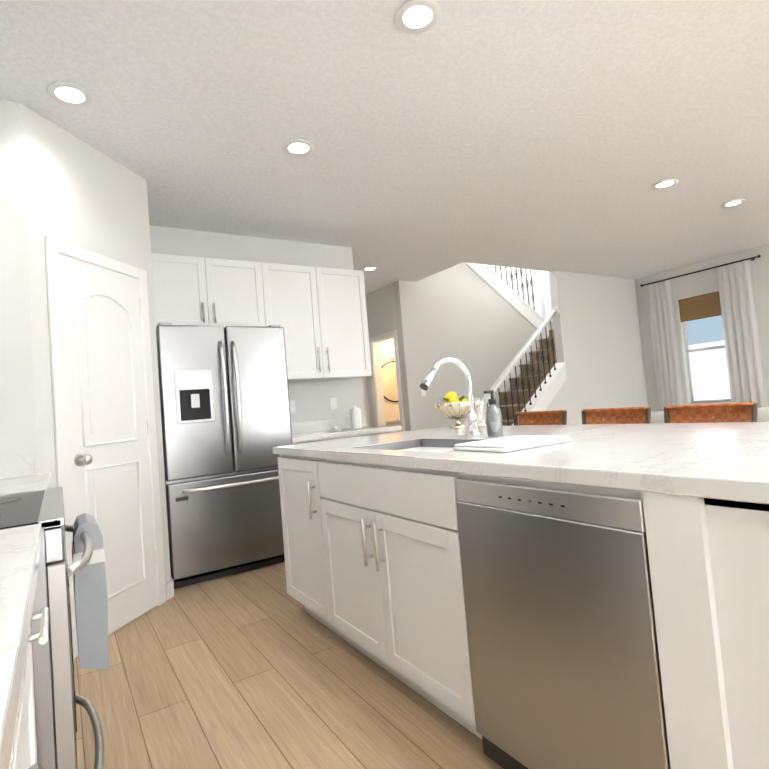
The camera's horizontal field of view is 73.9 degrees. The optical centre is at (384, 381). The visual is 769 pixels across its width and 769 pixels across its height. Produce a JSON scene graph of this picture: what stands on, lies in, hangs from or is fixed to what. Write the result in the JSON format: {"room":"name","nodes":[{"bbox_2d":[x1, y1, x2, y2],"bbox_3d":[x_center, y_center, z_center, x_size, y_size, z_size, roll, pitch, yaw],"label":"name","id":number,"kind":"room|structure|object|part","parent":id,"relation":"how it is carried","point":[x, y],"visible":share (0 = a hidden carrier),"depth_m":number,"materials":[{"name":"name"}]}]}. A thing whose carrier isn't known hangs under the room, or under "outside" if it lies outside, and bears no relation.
{"room":"kitchen","nodes":[
{"label":"kitchen","id":0,"kind":"room"},
{"bbox_2d":[0,99,170,658],"bbox_3d":[-2.061,0.055,3.089,1.270,2.740,1.490,-3,-3,-33],"label":"wall","id":1,"kind":"structure","parent":0,"point":[80,414],"depth_m":2.77,"materials":[{"name":"grey paint"}]},
{"bbox_2d":[0,454,34,477],"bbox_3d":[-1.893,0.404,2.258,0.576,0.100,0.020,-3,-3,-33],"label":"backsplash","id":2,"kind":"structure","parent":1,"relation":"attached to","point":[17,466],"depth_m":2.37,"materials":[{"name":"white stone"}]},
{"bbox_2d":[165,578,173,600],"bbox_3d":[2.676,0.984,2.869,7.684,0.100,10.800,-3,-3,-33],"label":"baseboard","id":3,"kind":"structure","parent":1,"relation":"attached to","point":[169,586],"depth_m":3.26,"materials":[{"name":"white paint"}]},
{"bbox_2d":[73,562,502,768],"bbox_3d":[2.392,1.082,2.750,8.540,0.060,10.920,-3,-3,-33],"label":"floor","id":4,"kind":"structure","parent":0,"point":[259,668],"depth_m":2.03,"materials":[{"name":"brown wood"}]},
{"bbox_2d":[16,622,43,768],"bbox_3d":[-0.707,0.755,0.454,0.631,0.880,1.067,-3,-3,-33],"label":"base cabinet","id":5,"kind":"object","parent":4,"relation":"on","point":[30,752],"depth_m":1.02,"materials":[{"name":"white paint"}]},
{"bbox_2d":[36,518,83,768],"bbox_3d":[-1.168,0.817,1.245,0.702,0.905,0.905,-3,-3,-33],"label":"oven","id":6,"kind":"object","parent":4,"relation":"on","point":[40,699],"depth_m":1.12,"materials":[{"name":"silver metal"}]},
{"bbox_2d":[0,474,64,768],"bbox_3d":[-1.140,0.360,1.161,0.701,0.044,2.678,-3,-3,-33],"label":"countertop","id":7,"kind":"structure","parent":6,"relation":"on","point":[28,502],"depth_m":0.77,"materials":[{"name":"white stone"}]},
{"bbox_2d":[71,512,108,669],"bbox_3d":[-0.955,0.671,1.658,0.087,0.460,0.212,-3,-3,-33],"label":"oven towel","id":8,"kind":"object","parent":6,"relation":"hanging from","point":[90,584],"depth_m":1.57,"materials":[{"name":"grey fabric"}]},
{"bbox_2d":[151,253,401,588],"bbox_3d":[-0.835,0.180,4.247,2.020,2.400,0.834,-3,-3,-33],"label":"kitchen back","id":9,"kind":"object","parent":4,"relation":"on","point":[241,345],"visible":0.73,"depth_m":3.77,"materials":[{"name":"silver metal"}]},
{"bbox_2d":[151,322,300,588],"bbox_3d":[-1.256,0.501,3.927,0.910,1.800,0.800,-3,-3,-33],"label":"refrigerator","id":10,"kind":"object","parent":9,"relation":"in","point":[225,405],"depth_m":3.60,"materials":[{"name":"silver metal"}]},
{"bbox_2d":[328,426,340,431],"bbox_3d":[-0.445,0.423,4.576,0.120,0.042,0.120,-3,-3,-33],"label":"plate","id":11,"kind":"object","parent":9,"relation":"on","point":[334,428],"visible":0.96,"depth_m":4.55,"materials":[{"name":"white ceramic"}]},
{"bbox_2d":[350,406,361,428],"bbox_3d":[-0.267,0.330,4.735,0.100,0.212,0.100,-3,-3,-33],"label":"jar","id":12,"kind":"object","parent":9,"relation":"on","point":[355,416],"visible":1,"depth_m":4.69,"materials":[{"name":"white ceramic"}]},
{"bbox_2d":[386,417,400,431],"bbox_3d":[0.533,0.904,7.620,0.890,1.051,0.508,-3,-3,-33],"label":"vanity","id":13,"kind":"object","parent":4,"relation":"on","point":[394,423],"visible":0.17,"depth_m":7.44,"materials":[{"name":"white paint"}]},
{"bbox_2d":[273,453,768,768],"bbox_3d":[0.595,0.722,2.111,1.239,0.889,2.548,-3,-3,-33],"label":"kitchen island","id":14,"kind":"object","parent":4,"relation":"on","point":[592,596],"depth_m":1.29,"materials":[{"name":"white paint"}]},
{"bbox_2d":[273,422,768,496],"bbox_3d":[0.596,0.257,2.169,1.285,0.040,2.590,-3,-3,-33],"label":"island countertop","id":15,"kind":"structure","parent":14,"relation":"on","point":[723,457],"depth_m":1.47,"materials":[{"name":"white stone"}]},
{"bbox_2d":[345,437,500,452],"bbox_3d":[0.205,0.389,2.210,0.444,0.233,0.704,-3,-3,-33],"label":"sink","id":16,"kind":"object","parent":15,"relation":"in","point":[415,444],"depth_m":2.48,"materials":[{"name":"silver metal"}]},
{"bbox_2d":[420,357,482,436],"bbox_3d":[0.318,0.077,2.411,0.329,0.388,0.098,-3,-3,-33],"label":"faucet","id":17,"kind":"object","parent":15,"relation":"on","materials":[{"name":"silver metal"}]},
{"bbox_2d":[433,391,478,428],"bbox_3d":[0.465,0.180,3.288,0.293,0.237,0.290,-3,-3,-33],"label":"lemon bowl","id":18,"kind":"object","parent":15,"relation":"on","point":[454,407],"visible":0.98,"depth_m":3.22,"materials":[{"name":"beige ceramic"}]},
{"bbox_2d":[483,390,502,436],"bbox_3d":[0.500,0.146,2.362,0.081,0.212,0.072,-3,-3,-33],"label":"soap dispenser","id":19,"kind":"object","parent":15,"relation":"on","point":[495,429],"visible":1,"depth_m":2.34,"materials":[{"name":"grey glass"}]},
{"bbox_2d":[453,435,571,451],"bbox_3d":[0.458,0.221,1.840,0.340,0.022,0.260,-3,-3,-33],"label":"cloth","id":20,"kind":"object","parent":15,"relation":"on","point":[512,443],"visible":1,"depth_m":1.77,"materials":[{"name":"white fabric"}]},
{"bbox_2d":[455,478,693,768],"bbox_3d":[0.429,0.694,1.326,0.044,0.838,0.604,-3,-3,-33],"label":"dishwasher","id":21,"kind":"object","parent":14,"relation":"in","point":[565,662],"depth_m":1.27,"materials":[{"name":"silver metal"}]},
{"bbox_2d":[695,434,768,768],"bbox_3d":[1.223,0.627,1.181,1.180,0.889,0.296,-3,-3,-33],"label":"base cabinet","id":22,"kind":"object","parent":14,"relation":"attached to","point":[736,533],"depth_m":0.95,"materials":[{"name":"white paint"}]},
{"bbox_2d":[515,410,566,424],"bbox_3d":[0.909,0.699,3.258,0.488,0.993,0.464,-3,-3,-33],"label":"stool","id":23,"kind":"object","parent":4,"relation":"on","point":[555,417],"visible":0.25,"depth_m":3.40,"materials":[{"name":"brown leather"}]},
{"bbox_2d":[581,406,650,423],"bbox_3d":[1.198,0.654,2.804,0.488,0.993,0.464,-3,-3,-33],"label":"stool","id":24,"kind":"object","parent":4,"relation":"on","point":[629,415],"visible":0.21,"depth_m":2.95,"materials":[{"name":"brown leather"}]},
{"bbox_2d":[619,407,768,423],"bbox_3d":[3.552,0.554,3.380,1.024,0.860,4.350,-3,-3,-33],"label":"sofa","id":25,"kind":"object","parent":4,"relation":"on","point":[658,416],"depth_m":3.98,"materials":[{"name":"fabric"}]},
{"bbox_2d":[664,402,757,422],"bbox_3d":[1.466,0.613,2.384,0.488,0.993,0.464,-3,-3,-33],"label":"stool","id":26,"kind":"object","parent":4,"relation":"on","point":[727,412],"visible":0.12,"depth_m":2.52,"materials":[{"name":"brown leather"}]},
{"bbox_2d":[0,0,768,294],"bbox_3d":[2.163,-1.726,2.881,8.540,0.100,10.920,-3,-3,-33],"label":"ceiling","id":27,"kind":"structure","parent":0,"point":[555,135],"depth_m":2.95,"materials":[{"name":"white paint"}]},
{"bbox_2d":[46,82,92,106],"bbox_3d":[-1.518,-1.389,2.470,0.191,0.011,0.196,-3,-3,-33],"label":"recessed light","id":28,"kind":"object","parent":27,"relation":"in","point":[66,93],"depth_m":2.47,"materials":[{"name":"white paint"}]},
{"bbox_2d":[283,139,314,155],"bbox_3d":[-0.528,-1.438,3.142,0.191,0.011,0.198,-3,-3,-33],"label":"recessed light","id":29,"kind":"object","parent":27,"relation":"in","point":[298,147],"depth_m":3.14,"materials":[{"name":"white paint"}]},
{"bbox_2d":[395,0,440,33],"bbox_3d":[0.139,-1.539,2.152,0.192,0.011,0.193,-3,-3,-33],"label":"recessed light","id":30,"kind":"object","parent":27,"relation":"in","point":[416,16],"depth_m":2.15,"materials":[{"name":"white paint"}]},
{"bbox_2d":[652,178,678,188],"bbox_3d":[2.294,-1.620,4.186,0.200,0.011,0.192,-3,-3,-33],"label":"recessed light","id":31,"kind":"object","parent":27,"relation":"in","point":[666,183],"depth_m":4.19,"materials":[{"name":"white paint"}]},
{"bbox_2d":[721,199,745,207],"bbox_3d":[3.259,-1.671,4.784,0.206,0.011,0.189,-3,-3,-33],"label":"recessed light","id":32,"kind":"object","parent":27,"relation":"in","point":[735,202],"depth_m":4.79,"materials":[{"name":"white paint"}]},
{"bbox_2d":[365,283,405,431],"bbox_3d":[0.037,0.075,7.173,0.135,2.740,0.890,-3,-3,-33],"label":"wall","id":33,"kind":"structure","parent":0,"point":[381,314],"depth_m":7.25,"materials":[{"name":"grey paint"}]},
{"bbox_2d":[379,339,399,420],"bbox_3d":[0.751,0.208,7.615,1.528,2.400,0.888,-3,-3,-33],"label":"liner","id":34,"kind":"object","parent":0,"point":[387,354],"depth_m":7.72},
{"bbox_2d":[381,358,398,401],"bbox_3d":[0.151,-0.022,7.760,0.624,0.673,0.018,-3,-3,-33],"label":"round mirror","id":35,"kind":"object","parent":34,"relation":"attached to","point":[389,380],"visible":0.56,"depth_m":7.71,"materials":[{"name":"clear glass"}]},
{"bbox_2d":[149,225,647,430],"bbox_3d":[0.161,-1.019,6.164,8.420,4.805,1.160,-3,-3,-33],"label":"wall","id":36,"kind":"structure","parent":0,"point":[487,326],"depth_m":7.06,"materials":[{"name":"paint"}]},
{"bbox_3d":[1.714,0.148,6.444,1.661,2.254,0.160,-3,-3,-33],"label":"stair railing","id":37,"kind":"part","parent":36,"relation":"part of","materials":[{"name":"white paint"}]},
{"bbox_2d":[362,265,533,425],"bbox_3d":[0.660,-1.309,8.308,5.240,5.500,0.120,-3,-3,-33],"label":"wall","id":38,"kind":"structure","parent":0,"point":[365,386],"depth_m":9.37,"materials":[{"name":"grey paint"}]},
{"bbox_2d":[530,244,768,410],"bbox_3d":[5.737,-1.874,5.102,0.120,5.500,10.800,-3,-3,-33],"label":"wall","id":39,"kind":"structure","parent":0,"point":[702,282],"depth_m":7.26,"materials":[{"name":"grey paint"}]},
{"bbox_2d":[640,255,760,286],"bbox_3d":[4.331,-1.514,7.110,0.103,0.044,1.580,-3,-3,-33],"label":"curtain rod","id":40,"kind":"object","parent":39,"relation":"attached to","point":[751,258],"visible":0.83,"depth_m":6.97,"materials":[{"name":"black metal"}]},
{"bbox_2d":[647,280,683,410],"bbox_3d":[4.131,-0.175,7.469,0.056,2.570,0.374,-3,-3,-33],"label":"curtain","id":41,"kind":"object","parent":40,"relation":"hanging from","point":[666,355],"visible":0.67,"depth_m":7.48,"materials":[{"name":"white fabric"}]},
{"bbox_2d":[717,260,768,406],"bbox_3d":[4.664,-0.258,6.633,0.056,2.570,0.429,-3,-3,-33],"label":"curtain","id":42,"kind":"object","parent":40,"relation":"hanging from","point":[745,368],"visible":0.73,"depth_m":6.64,"materials":[{"name":"white fabric"}]},
{"bbox_2d":[676,290,730,404],"bbox_3d":[4.488,-0.411,7.136,0.150,1.620,0.660,-3,-3,-33],"label":"window","id":43,"kind":"structure","parent":39,"relation":"in","point":[685,348],"depth_m":7.35,"materials":[{"name":"white paint"}]},
{"bbox_2d":[678,291,729,401],"bbox_3d":[4.481,-0.464,7.137,0.045,1.486,0.570,-3,-3,-33],"label":"window blinds","id":44,"kind":"object","parent":43,"relation":"attached to","point":[708,305],"visible":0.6,"depth_m":7.15,"materials":[{"name":"brown wood"}]},
{"label":"outside","id":45,"kind":"structure","parent":0,"visible":0},
{"bbox_2d":[686,315,729,400],"bbox_3d":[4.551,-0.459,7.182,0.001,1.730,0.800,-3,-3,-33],"label":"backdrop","id":46,"kind":"structure","parent":45,"point":[704,332],"depth_m":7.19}
]}

